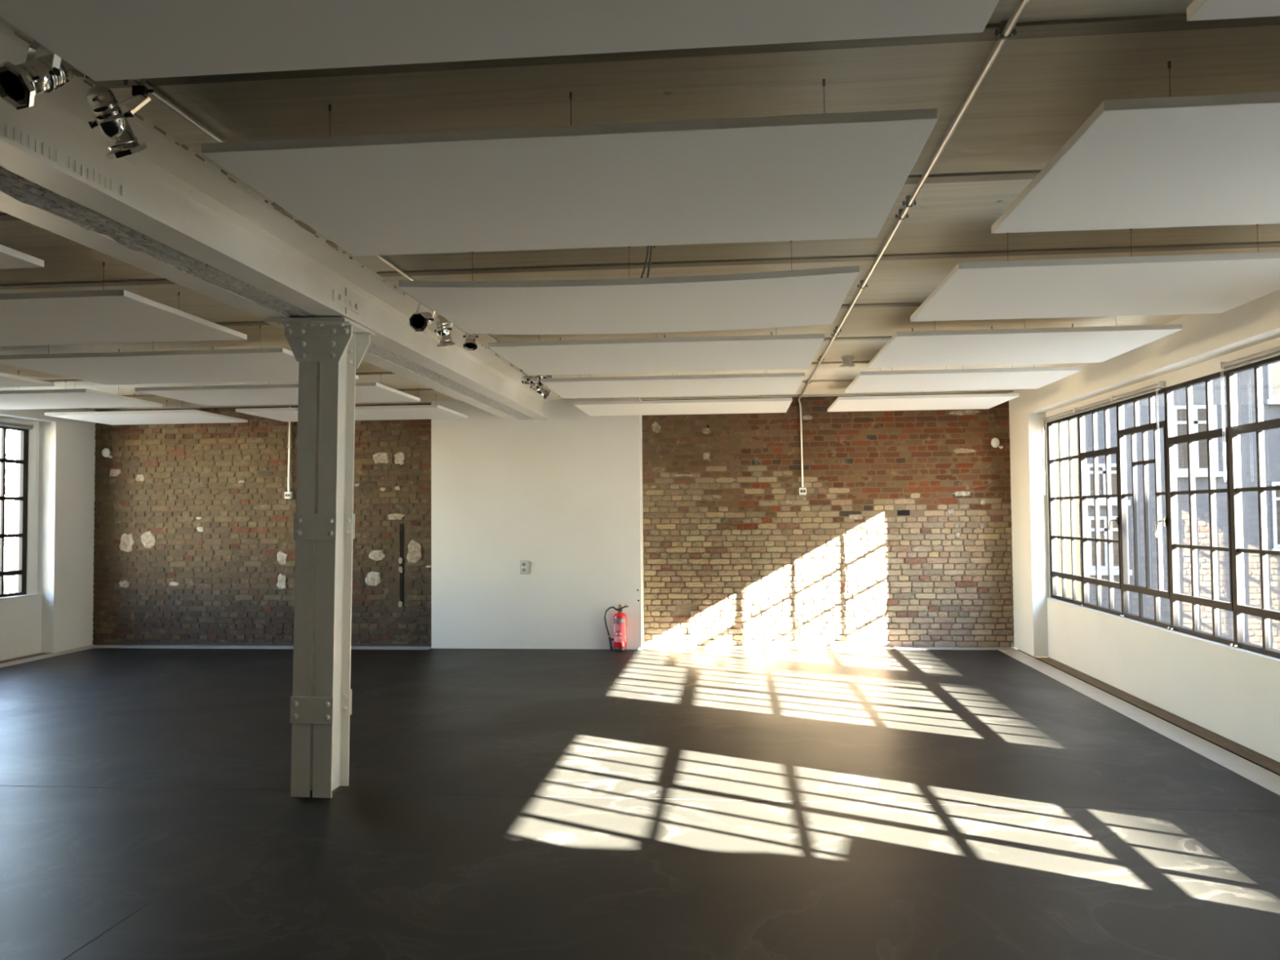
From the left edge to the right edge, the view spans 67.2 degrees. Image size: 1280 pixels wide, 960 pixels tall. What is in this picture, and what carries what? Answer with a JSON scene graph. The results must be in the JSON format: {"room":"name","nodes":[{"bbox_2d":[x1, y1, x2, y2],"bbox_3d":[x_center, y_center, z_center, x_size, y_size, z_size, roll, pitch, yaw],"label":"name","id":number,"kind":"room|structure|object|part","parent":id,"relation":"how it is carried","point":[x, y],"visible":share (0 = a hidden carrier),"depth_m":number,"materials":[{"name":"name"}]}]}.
{"room":"empty loft studio","nodes":[
{"label":"empty loft studio","id":0,"kind":"room"},
{"bbox_2d":[0,408,95,661],"bbox_3d":[-8.384,0.352,4.978,0.380,3.190,17.500,-1,-2,6],"label":"wall","id":1,"kind":"structure","parent":0,"point":[55,614],"depth_m":12.36,"materials":[{"name":"white paint"}]},
{"bbox_2d":[0,426,28,597],"bbox_3d":[-7.855,0.359,11.106,0.055,2.088,2.122,-1,-2,6],"label":"window","id":2,"kind":"structure","parent":1,"relation":"in","point":[23,461],"depth_m":12.05,"materials":[{"name":"brown metal"}]},
{"bbox_2d":[0,421,35,430],"bbox_3d":[-7.727,-0.674,11.928,0.058,0.067,0.574,-1,-2,6],"label":"roller blind","id":3,"kind":"object","parent":2,"relation":"attached to","point":[26,426],"depth_m":11.95,"materials":[{"name":"grey fabric"}]},
{"bbox_3d":[-7.877,0.360,11.108,0.010,2.084,2.118,-1,-2,6],"label":"frame","id":4,"kind":"part","parent":2,"relation":"part of","materials":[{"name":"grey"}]},
{"bbox_3d":[-7.853,1.415,11.074,0.223,0.020,2.476,-1,-2,6],"label":"window sill","id":5,"kind":"part","parent":1,"relation":"part of","materials":[{"name":"white paint"}]},
{"bbox_2d":[0,653,50,663],"bbox_3d":[-7.654,2.182,11.028,0.180,0.051,2.476,-1,-2,6],"label":"trim","id":6,"kind":"structure","parent":1,"relation":"attached to","point":[37,654],"depth_m":11.86,"materials":[{"name":"white paint"}]},
{"bbox_2d":[33,435,35,469],"bbox_3d":[-7.696,-0.346,12.209,0.058,0.416,0.031,-1,-2,6],"label":"chain","id":7,"kind":"object","parent":1,"relation":"attached to","point":[35,436],"depth_m":12.21,"materials":[{"name":"grey"}]},
{"bbox_3d":[-7.668,-0.235,12.204,0.003,0.869,0.029,-1,-2,6],"label":"pull chain","id":8,"kind":"part","parent":7,"relation":"part of","materials":[{"name":"white plastic"}]},
{"bbox_2d":[0,647,94,667],"bbox_3d":[-8.096,1.950,4.442,0.220,0.054,16.600,-1,-2,6],"label":"trim","id":9,"kind":"structure","parent":1,"relation":"attached to","point":[75,650],"depth_m":11.89,"materials":[{"name":"grey"}]},
{"bbox_2d":[92,403,431,644],"bbox_3d":[-5.013,0.462,13.085,5.400,3.490,0.510,-1,-2,6],"label":"wall","id":10,"kind":"structure","parent":0,"point":[194,541],"depth_m":12.88,"materials":[{"name":"brick"}]},
{"bbox_2d":[102,448,112,458],"bbox_3d":[-7.215,-0.361,13.044,0.145,0.142,0.057,-1,-2,6],"label":"detector","id":11,"kind":"object","parent":10,"relation":"attached to","point":[105,452],"visible":1,"depth_m":13.03,"materials":[{"name":"white plastic"}]},
{"bbox_2d":[82,644,431,649],"bbox_3d":[-5.032,2.215,12.619,4.730,0.053,0.280,-1,-2,6],"label":"trim","id":12,"kind":"structure","parent":10,"relation":"attached to","point":[355,647],"depth_m":12.63,"materials":[{"name":"grey"}]},
{"bbox_2d":[94,642,431,646],"bbox_3d":[-5.008,2.179,12.769,4.710,0.035,0.020,-1,-2,6],"label":"baseboard","id":13,"kind":"structure","parent":10,"relation":"attached to","point":[95,643],"depth_m":12.79,"materials":[{"name":"grey"}]},
{"bbox_2d":[284,491,292,498],"bbox_3d":[-4.660,0.203,12.773,0.090,0.090,0.060,-1,-2,6],"label":"socket","id":14,"kind":"object","parent":10,"relation":"attached to","point":[286,495],"visible":1,"depth_m":12.75,"materials":[{"name":"white plastic"}]},
{"bbox_2d":[287,405,291,491],"bbox_3d":[-4.659,-0.417,12.806,0.040,1.140,0.033,-1,-2,6],"label":"conduit","id":15,"kind":"object","parent":10,"relation":"attached to","point":[289,446],"visible":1,"depth_m":12.79,"materials":[{"name":"silver metal"}]},
{"bbox_2d":[431,396,644,649],"bbox_3d":[-1.307,0.567,12.689,2.710,3.190,0.772,-1,-2,6],"label":"wall","id":16,"kind":"structure","parent":0,"point":[561,495],"depth_m":12.30,"materials":[{"name":"white paint"}]},
{"bbox_2d":[520,560,528,573],"bbox_3d":[-1.480,1.113,12.292,0.096,0.172,0.018,-1,-2,6],"label":"double socket","id":17,"kind":"object","parent":16,"relation":"attached to","point":[523,564],"visible":1,"depth_m":12.29,"materials":[{"name":"grey plastic"}]},
{"bbox_2d":[0,644,1279,959],"bbox_3d":[-2.617,2.022,4.207,12.530,0.301,17.800,-1,-2,6],"label":"floor","id":18,"kind":"structure","parent":0,"point":[645,803],"depth_m":5.39,"materials":[{"name":"grey"}]},
{"bbox_2d":[263,316,374,798],"bbox_3d":[-2.017,0.473,6.027,0.534,2.912,0.450,0,-2,6],"label":"steel column","id":19,"kind":"structure","parent":18,"relation":"on","point":[328,352],"depth_m":5.91,"materials":[{"name":"grey metal"}]},
{"bbox_2d":[0,22,561,420],"bbox_3d":[-2.111,-1.175,4.383,0.724,0.283,16.029,-1,-2,6],"label":"girder","id":20,"kind":"object","parent":19,"relation":"on","point":[163,210],"visible":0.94,"depth_m":4.48,"materials":[{"name":"white metal"}]},
{"bbox_3d":[-1.844,-1.120,6.070,0.026,0.070,0.400,-1,-2,6],"label":"splice plate","id":21,"kind":"part","parent":20,"relation":"part of","materials":[{"name":"white metal"}]},
{"bbox_3d":[-2.040,0.492,6.028,0.117,2.873,0.270,0,-2,6],"label":"beam post","id":22,"kind":"part","parent":19,"relation":"part of","materials":[{"name":"white metal"}]},
{"bbox_3d":[-1.992,1.399,5.850,0.268,0.161,0.012,0,-2,6],"label":"batten plate","id":23,"kind":"part","parent":19,"relation":"part of","materials":[{"name":"white metal"}]},
{"bbox_3d":[-1.984,0.286,5.888,0.268,0.160,0.012,0,-2,6],"label":"batten plate","id":24,"kind":"part","parent":19,"relation":"part of","materials":[{"name":"white metal"}]},
{"bbox_3d":[-2.017,-0.969,6.077,0.512,0.027,0.450,0,-2,6],"label":"cap plate","id":25,"kind":"part","parent":19,"relation":"part of","materials":[{"name":"white metal"}]},
{"bbox_3d":[-1.976,-0.835,5.925,0.424,0.213,0.014,0,-2,6],"label":"gusset plate","id":26,"kind":"part","parent":19,"relation":"part of","materials":[{"name":"white metal"}]},
{"bbox_3d":[-1.904,0.492,6.015,0.117,2.873,0.270,0,-2,6],"label":"beam post","id":27,"kind":"part","parent":19,"relation":"part of","materials":[{"name":"white metal"}]},
{"bbox_3d":[-1.965,1.409,6.131,0.268,0.161,0.012,0,-2,6],"label":"batten plate","id":28,"kind":"part","parent":19,"relation":"part of","materials":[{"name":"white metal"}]},
{"bbox_3d":[-1.957,0.296,6.168,0.268,0.160,0.012,0,-2,6],"label":"batten plate","id":29,"kind":"part","parent":19,"relation":"part of","materials":[{"name":"white metal"}]},
{"bbox_3d":[-1.949,-0.825,6.208,0.424,0.213,0.014,0,-2,6],"label":"gusset plate","id":30,"kind":"part","parent":19,"relation":"part of","materials":[{"name":"white metal"}]},
{"bbox_2d":[604,604,628,651],"bbox_3d":[-0.294,1.840,12.049,0.305,0.581,0.166,-1,-2,6],"label":"fire extinguisher","id":31,"kind":"object","parent":18,"relation":"on","point":[620,639],"visible":1,"depth_m":11.98,"materials":[{"name":"red metal"}]},
{"bbox_2d":[0,0,1279,410],"bbox_3d":[-2.362,-1.462,4.303,13.300,0.312,17.800,-1,-2,6],"label":"ceiling","id":32,"kind":"structure","parent":0,"point":[1064,58],"depth_m":3.62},
{"bbox_2d":[0,244,44,268],"bbox_3d":[-4.131,-1.172,4.133,2.385,0.272,1.300,-1,-2,6],"label":"ceiling panel","id":33,"kind":"object","parent":32,"relation":"hanging from","point":[10,258],"visible":1,"depth_m":4.55,"materials":[{"name":"white"}]},
{"bbox_2d":[0,372,54,387],"bbox_3d":[-6.363,-1.009,8.211,1.850,0.272,1.450,-1,-2,6],"label":"ceiling panel","id":34,"kind":"object","parent":32,"relation":"hanging from","point":[6,380],"visible":1,"depth_m":8.60,"materials":[{"name":"white"}]},
{"bbox_2d":[0,370,163,409],"bbox_3d":[-6.190,-0.947,9.987,1.850,0.272,1.260,-1,-2,6],"label":"ceiling panel","id":35,"kind":"object","parent":32,"relation":"hanging from","point":[18,399],"visible":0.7,"depth_m":9.91,"materials":[{"name":"white"}]},
{"bbox_2d":[0,262,246,346],"bbox_3d":[-3.944,-1.106,6.053,2.385,0.272,1.340,-1,-2,6],"label":"ceiling panel","id":36,"kind":"object","parent":32,"relation":"hanging from","point":[110,316],"visible":1,"depth_m":5.96,"materials":[{"name":"white"}]},
{"bbox_2d":[44,393,248,425],"bbox_3d":[-6.009,-0.883,11.837,1.850,0.272,1.240,-1,-2,6],"label":"ceiling panel","id":37,"kind":"object","parent":32,"relation":"hanging from","point":[165,416],"visible":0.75,"depth_m":11.62,"materials":[{"name":"white"}]},
{"bbox_2d":[0,324,358,385],"bbox_3d":[-3.758,-1.040,7.958,2.385,0.272,1.450,-1,-2,6],"label":"ceiling panel","id":38,"kind":"object","parent":32,"relation":"hanging from","point":[271,364],"visible":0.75,"depth_m":7.69,"materials":[{"name":"white"}]},
{"bbox_2d":[134,373,420,405],"bbox_3d":[-3.585,-0.978,9.733,2.385,0.272,1.260,-1,-2,6],"label":"ceiling panel","id":39,"kind":"object","parent":32,"relation":"hanging from","point":[370,392],"visible":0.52,"depth_m":9.56,"materials":[{"name":"white"}]},
{"bbox_2d":[123,78,577,399],"bbox_3d":[-1.570,-1.298,4.220,0.074,0.059,15.800,-1,-2,6],"label":"pipe","id":40,"kind":"object","parent":32,"relation":"attached to","point":[156,94],"visible":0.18,"depth_m":3.51,"materials":[{"name":"silver metal"}]},
{"bbox_2d":[0,40,73,110],"bbox_3d":[-1.762,-1.198,2.803,0.209,0.256,0.175,1,-3,-37],"label":"spotlight","id":41,"kind":"object","parent":40,"relation":"hanging from","point":[20,84],"visible":0.91,"depth_m":2.79,"materials":[{"name":"silver metal"}]},
{"bbox_3d":[-1.789,-1.124,2.749,0.122,0.106,0.088,-1,-2,22],"label":"filter frame","id":42,"kind":"part","parent":41,"relation":"part of","materials":[{"name":"silver metal"}]},
{"bbox_3d":[-1.706,-1.187,2.805,0.022,0.026,0.026,-1,-2,22],"label":"tilt knob","id":43,"kind":"part","parent":41,"relation":"part of","materials":[{"name":"black plastic"}]},
{"bbox_2d":[86,84,153,159],"bbox_3d":[-1.741,-1.187,3.214,0.192,0.248,0.160,1,-2,-35],"label":"spotlight","id":44,"kind":"object","parent":40,"relation":"hanging from","point":[113,122],"visible":1,"depth_m":3.18,"materials":[{"name":"silver metal"}]},
{"bbox_3d":[-1.804,-1.172,3.178,0.028,0.027,0.025,-1,-2,6],"label":"tilt knob","id":45,"kind":"part","parent":44,"relation":"part of","materials":[{"name":"black plastic"}]},
{"bbox_3d":[-1.726,-1.106,3.240,0.126,0.087,0.110,-2,-2,31],"label":"filter frame","id":46,"kind":"part","parent":44,"relation":"part of","materials":[{"name":"silver metal"}]},
{"bbox_3d":[-1.695,-1.214,3.197,0.028,0.027,0.025,-1,-2,6],"label":"tilt knob","id":47,"kind":"part","parent":44,"relation":"part of","materials":[{"name":"black plastic"}]},
{"bbox_2d":[408,302,435,331],"bbox_3d":[-1.407,-1.083,6.346,0.183,0.239,0.230,-1,-2,6],"label":"spotlight","id":48,"kind":"object","parent":40,"relation":"hanging from","point":[418,322],"visible":0.92,"depth_m":6.29,"materials":[{"name":"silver metal"}]},
{"bbox_3d":[-1.441,-1.027,6.261,0.123,0.120,0.057,-1,-2,6],"label":"filter frame","id":49,"kind":"part","parent":48,"relation":"part of","materials":[{"name":"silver metal"}]},
{"bbox_2d":[434,315,454,346],"bbox_3d":[-1.367,-1.060,6.752,0.140,0.259,0.181,0,-2,-17],"label":"spotlight","id":50,"kind":"object","parent":40,"relation":"hanging from","point":[442,329],"visible":0.86,"depth_m":6.72,"materials":[{"name":"silver metal"}]},
{"bbox_3d":[-1.367,-0.954,6.778,0.122,0.049,0.122,-2,-2,27],"label":"filter frame","id":51,"kind":"part","parent":50,"relation":"part of","materials":[{"name":"silver metal"}]},
{"bbox_2d":[462,332,480,350],"bbox_3d":[-1.299,-1.100,7.441,0.140,0.194,0.150,0,-2,-17],"label":"spotlight","id":52,"kind":"object","parent":40,"relation":"hanging from","point":[470,344],"visible":0.56,"depth_m":7.42,"materials":[{"name":"silver metal"}]},
{"bbox_3d":[-1.306,-1.032,7.415,0.104,0.057,0.100,0,-2,-3],"label":"filter frame","id":53,"kind":"part","parent":52,"relation":"part of","materials":[{"name":"silver metal"}]},
{"bbox_2d":[520,375,543,387],"bbox_3d":[-1.095,-1.008,9.684,0.226,0.158,0.151,-1,-2,22],"label":"spotlight","id":54,"kind":"object","parent":40,"relation":"hanging from","point":[526,380],"visible":0.9,"depth_m":9.66,"materials":[{"name":"silver metal"}]},
{"bbox_3d":[-1.001,-0.992,9.659,0.032,0.123,0.122,-1,-2,19],"label":"filter frame","id":55,"kind":"part","parent":54,"relation":"part of","materials":[{"name":"silver metal"}]},
{"bbox_2d":[528,377,551,399],"bbox_3d":[-1.039,-0.957,10.044,0.226,0.236,0.152,-1,-2,6],"label":"spotlight","id":56,"kind":"object","parent":40,"relation":"hanging from","point":[544,392],"visible":0.7,"depth_m":10.00,"materials":[{"name":"silver metal"}]},
{"bbox_3d":[-0.967,-0.895,10.039,0.079,0.112,0.122,0,-2,-2],"label":"filter frame","id":57,"kind":"part","parent":56,"relation":"part of","materials":[{"name":"silver metal"}]},
{"bbox_2d":[235,387,467,422],"bbox_3d":[-3.404,-0.914,11.584,2.385,0.272,1.240,-1,-2,6],"label":"ceiling panel","id":58,"kind":"object","parent":32,"relation":"hanging from","point":[411,411],"visible":0.62,"depth_m":11.35,"materials":[{"name":"white"}]},
{"bbox_2d":[0,0,999,80],"bbox_3d":[-0.386,-1.282,1.937,2.402,0.272,1.280,-1,-2,6],"label":"ceiling panel","id":59,"kind":"object","parent":32,"relation":"hanging from","point":[105,40],"visible":1,"depth_m":2.40,"materials":[{"name":"white"}]},
{"bbox_2d":[201,79,937,256],"bbox_3d":[-0.208,-1.219,3.752,2.402,0.272,1.300,-1,-2,6],"label":"ceiling panel","id":60,"kind":"object","parent":32,"relation":"hanging from","point":[837,175],"visible":1,"depth_m":3.51,"materials":[{"name":"white"}]},
{"bbox_2d":[399,240,858,334],"bbox_3d":[-0.021,-1.138,5.671,2.402,0.300,1.340,-1,-2,6],"label":"ceiling panel","id":61,"kind":"object","parent":32,"relation":"hanging from","point":[813,296],"visible":0.89,"depth_m":5.46,"materials":[{"name":"white"}]},
{"bbox_2d":[640,245,648,277],"bbox_3d":[0.025,-1.190,5.128,0.069,0.238,0.018,-2,-3,36],"label":"cable","id":62,"kind":"object","parent":32,"relation":"hanging from","point":[647,250],"visible":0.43,"depth_m":5.12,"materials":[{"name":"grey plastic"}]},
{"bbox_2d":[646,245,655,277],"bbox_3d":[0.062,-1.179,5.125,0.022,0.212,0.140,0,-2,-17],"label":"cable","id":63,"kind":"object","parent":32,"relation":"hanging from","point":[654,246],"visible":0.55,"depth_m":5.16,"materials":[{"name":"grey plastic"}]},
{"bbox_2d":[488,332,824,375],"bbox_3d":[0.165,-1.086,7.577,2.402,0.272,1.450,-1,-2,6],"label":"ceiling panel","id":64,"kind":"object","parent":32,"relation":"hanging from","point":[771,352],"visible":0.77,"depth_m":7.35,"materials":[{"name":"white"}]},
{"bbox_2d":[540,373,804,398],"bbox_3d":[0.338,-1.025,9.352,2.402,0.272,1.260,-1,-2,6],"label":"ceiling panel","id":65,"kind":"object","parent":32,"relation":"hanging from","point":[772,383],"visible":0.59,"depth_m":9.15,"materials":[{"name":"white"}]},
{"bbox_2d":[573,397,792,416],"bbox_3d":[0.518,-0.961,11.202,2.402,0.272,1.240,-1,-2,6],"label":"ceiling panel","id":66,"kind":"object","parent":32,"relation":"hanging from","point":[780,405],"visible":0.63,"depth_m":10.98,"materials":[{"name":"white"}]},
{"bbox_2d":[840,355,854,367],"bbox_3d":[1.990,-1.131,9.245,0.136,0.098,0.136,-1,-2,6],"label":"smoke detector","id":67,"kind":"object","parent":32,"relation":"attached to","point":[846,360],"visible":1,"depth_m":9.20,"materials":[{"name":"white plastic"}]},
{"bbox_2d":[797,0,1029,487],"bbox_3d":[1.252,-0.771,4.210,0.081,1.159,16.366,-1,-2,6],"label":"ceiling pipe","id":68,"kind":"object","parent":32,"relation":"attached to","point":[1005,33],"visible":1,"depth_m":3.91,"materials":[{"name":"silver metal"}]},
{"bbox_2d":[827,391,1019,412],"bbox_3d":[3.146,-0.992,10.947,1.892,0.272,1.240,-1,-2,6],"label":"ceiling panel","id":69,"kind":"object","parent":32,"relation":"hanging from","point":[986,401],"visible":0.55,"depth_m":10.72,"materials":[{"name":"white"}]},
{"bbox_2d":[844,364,1082,392],"bbox_3d":[2.965,-1.056,9.097,1.892,0.272,1.260,-1,-2,6],"label":"ceiling panel","id":70,"kind":"object","parent":32,"relation":"hanging from","point":[1028,378],"visible":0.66,"depth_m":8.89,"materials":[{"name":"white"}]},
{"bbox_2d":[867,323,1182,368],"bbox_3d":[2.792,-1.118,7.322,1.892,0.272,1.450,-1,-2,6],"label":"ceiling panel","id":71,"kind":"object","parent":32,"relation":"hanging from","point":[1082,344],"visible":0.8,"depth_m":7.09,"materials":[{"name":"white"}]},
{"bbox_2d":[910,224,1279,321],"bbox_3d":[2.606,-1.184,5.417,1.892,0.272,1.340,-1,-2,6],"label":"ceiling panel","id":72,"kind":"object","parent":32,"relation":"hanging from","point":[1206,283],"visible":0.88,"depth_m":5.26,"materials":[{"name":"white"}]},
{"bbox_2d":[991,61,1279,233],"bbox_3d":[2.419,-1.250,3.497,1.892,0.272,1.300,-1,-2,6],"label":"ceiling panel","id":73,"kind":"object","parent":32,"relation":"hanging from","point":[1211,160],"visible":1,"depth_m":3.46,"materials":[{"name":"white"}]},
{"bbox_2d":[1186,0,1279,21],"bbox_3d":[2.242,-1.313,1.682,1.892,0.272,1.280,-1,-2,6],"label":"ceiling panel","id":74,"kind":"object","parent":32,"relation":"hanging from","point":[1198,10],"visible":1,"depth_m":2.35,"materials":[{"name":"white"}]},
{"bbox_2d":[641,392,1013,647],"bbox_3d":[2.369,0.380,12.550,5.280,3.490,0.508,-1,-2,6],"label":"wall","id":75,"kind":"structure","parent":0,"point":[900,535],"depth_m":12.30,"materials":[{"name":"brick"}]},
{"bbox_2d":[799,487,806,494],"bbox_3d":[2.078,0.144,12.299,0.090,0.090,0.060,-1,-2,6],"label":"socket","id":76,"kind":"object","parent":75,"relation":"attached to","point":[802,491],"visible":1,"depth_m":12.27,"materials":[{"name":"white plastic"}]},
{"bbox_2d":[642,645,1016,649],"bbox_3d":[2.334,2.135,12.129,4.610,0.054,0.230,-1,-2,6],"label":"trim","id":77,"kind":"structure","parent":75,"relation":"attached to","point":[644,646],"depth_m":12.11,"materials":[{"name":"grey"}]},
{"bbox_2d":[991,437,1003,448],"bbox_3d":[4.484,-0.460,12.086,0.145,0.142,0.057,-1,-2,6],"label":"detector","id":78,"kind":"object","parent":75,"relation":"attached to","point":[995,442],"visible":1,"depth_m":12.07,"materials":[{"name":"white plastic"}]},
{"bbox_2d":[1008,288,1279,762],"bbox_3d":[3.987,0.205,3.776,0.280,3.190,17.500,-1,-2,6],"label":"wall","id":79,"kind":"structure","parent":0,"point":[1233,693],"depth_m":8.50,"materials":[{"name":"white paint"}]},
{"bbox_2d":[998,649,1279,795],"bbox_3d":[3.684,1.814,3.413,0.230,0.054,16.830,-1,-2,6],"label":"trim","id":80,"kind":"structure","parent":79,"relation":"attached to","point":[1258,775],"depth_m":7.47,"materials":[{"name":"grey"}]},
{"bbox_2d":[1017,649,1279,776],"bbox_3d":[3.818,1.816,3.435,0.032,0.050,16.900,-1,-2,6],"label":"trim","id":81,"kind":"structure","parent":79,"relation":"attached to","point":[1213,743],"depth_m":7.69,"materials":[{"name":"black"}]},
{"bbox_2d":[1035,657,1279,773],"bbox_3d":[4.117,1.882,5.314,0.198,0.046,11.880,-1,-2,6],"label":"trim","id":82,"kind":"structure","parent":79,"relation":"attached to","point":[1266,762],"depth_m":7.80,"materials":[{"name":"white paint"}]},
{"bbox_2d":[1046,355,1279,657],"bbox_3d":[4.499,0.257,8.648,0.130,2.045,5.221,-1,-2,6],"label":"window","id":83,"kind":"structure","parent":79,"relation":"in","point":[1234,490],"depth_m":8.14,"materials":[{"name":"brown metal"}]},
{"bbox_2d":[1041,381,1165,495],"bbox_3d":[4.581,-0.329,9.718,0.058,0.914,3.144,-1,-2,6],"label":"roller blind","id":84,"kind":"object","parent":83,"relation":"attached to","point":[1160,384],"visible":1,"depth_m":9.21,"materials":[{"name":"grey fabric"}]},
{"bbox_3d":[4.700,-0.260,11.219,0.003,0.879,0.029,-1,-2,6],"label":"pull chain","id":85,"kind":"part","parent":84,"relation":"part of","materials":[{"name":"white plastic"}]},
{"bbox_3d":[4.405,-0.374,8.191,0.003,0.859,0.029,-1,-2,6],"label":"pull chain","id":86,"kind":"part","parent":84,"relation":"part of","materials":[{"name":"white plastic"}]},
{"bbox_3d":[4.523,0.443,9.207,0.093,0.168,0.045,-2,-3,39],"label":"handle","id":87,"kind":"part","parent":83,"relation":"part of","materials":[{"name":"silver metal"}]},
{"bbox_3d":[4.423,0.407,8.182,0.093,0.168,0.045,-2,-3,39],"label":"handle","id":88,"kind":"part","parent":83,"relation":"part of","materials":[{"name":"silver metal"}]},
{"bbox_2d":[1218,346,1279,481],"bbox_3d":[4.277,-0.447,6.610,0.058,0.894,1.074,-1,-2,6],"label":"roller blind","id":89,"kind":"object","parent":83,"relation":"attached to","point":[1222,365],"visible":1,"depth_m":6.85,"materials":[{"name":"grey fabric"}]},
{"bbox_3d":[4.298,-0.412,7.097,0.003,0.859,0.029,-1,-2,6],"label":"pull chain","id":90,"kind":"part","parent":89,"relation":"part of","materials":[{"name":"white plastic"}]},
{"bbox_3d":[4.544,1.287,8.623,0.123,0.018,5.255,-1,-2,6],"label":"window sill","id":91,"kind":"part","parent":79,"relation":"part of","materials":[{"name":"white paint"}]},
{"label":"outside","id":92,"kind":"structure","parent":0,"visible":0},
{"bbox_3d":[14.518,5.499,-5.126,22.240,0.200,41.000,-1,-2,6],"label":"ground","id":93,"kind":"structure","parent":92,"visible":0},
{"bbox_2d":[1013,417,1080,649],"bbox_3d":[6.544,-1.719,17.970,1.990,16.000,3.100,-1,-2,6],"label":"building","id":94,"kind":"structure","parent":93,"relation":"on","point":[1065,424],"depth_m":16.27,"materials":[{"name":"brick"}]},
{"bbox_2d":[1076,361,1279,651],"bbox_3d":[12.619,-1.791,17.369,10.200,16.000,3.120,-1,-2,6],"label":"building","id":95,"kind":"structure","parent":93,"relation":"on","point":[1270,372],"depth_m":16.15,"materials":[{"name":"grey"}]},
{"bbox_3d":[7.865,0.032,16.311,0.560,0.560,0.017,-1,-2,6],"label":"pane","id":96,"kind":"part","parent":95,"relation":"part of","materials":[{"name":"black"}]},
{"bbox_3d":[7.874,1.062,16.274,0.560,0.840,0.017,-1,-2,6],"label":"pane","id":97,"kind":"part","parent":95,"relation":"part of","materials":[{"name":"black"}]},
{"bbox_3d":[9.322,-0.695,16.194,0.640,1.060,0.017,-1,-2,6],"label":"pane","id":98,"kind":"part","parent":95,"relation":"part of","materials":[{"name":"black"}]},
{"bbox_3d":[10.934,-1.923,16.079,0.840,1.090,0.017,-1,-2,6],"label":"pane","id":99,"kind":"part","parent":95,"relation":"part of","materials":[{"name":"white glass"}]},
{"bbox_3d":[10.955,0.575,15.990,0.840,1.040,0.017,-1,-2,6],"label":"pane","id":100,"kind":"part","parent":95,"relation":"part of","materials":[{"name":"black"}]},
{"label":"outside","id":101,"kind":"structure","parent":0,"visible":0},
{"bbox_3d":[-34.302,6.204,3.132,50.970,0.200,80.000,-1,-2,6],"label":"ground","id":102,"kind":"structure","parent":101,"visible":0},
{"bbox_2d":[0,429,17,593],"bbox_3d":[-12.588,1.080,19.324,5.984,10.851,7.471,1,-3,-44],"label":"bare tree","id":103,"kind":"object","parent":102,"relation":"on","point":[8,581],"visible":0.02,"depth_m":19.00,"materials":[{"name":"brown plant"}]},
{"bbox_2d":[0,431,17,488],"bbox_3d":[-15.832,0.546,20.694,4.925,12.086,8.718,0,-2,-17],"label":"bare tree","id":104,"kind":"object","parent":102,"relation":"on","point":[13,435],"visible":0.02,"depth_m":23.84,"materials":[{"name":"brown plant"}]},
{"bbox_2d":[14,431,17,592],"bbox_3d":[-7.966,-0.161,16.114,0.910,13.000,5.500,-1,-2,6],"label":"window","id":105,"kind":"structure","parent":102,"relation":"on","point":[17,431],"depth_m":13.40,"materials":[{"name":"black metal"}]}
]}

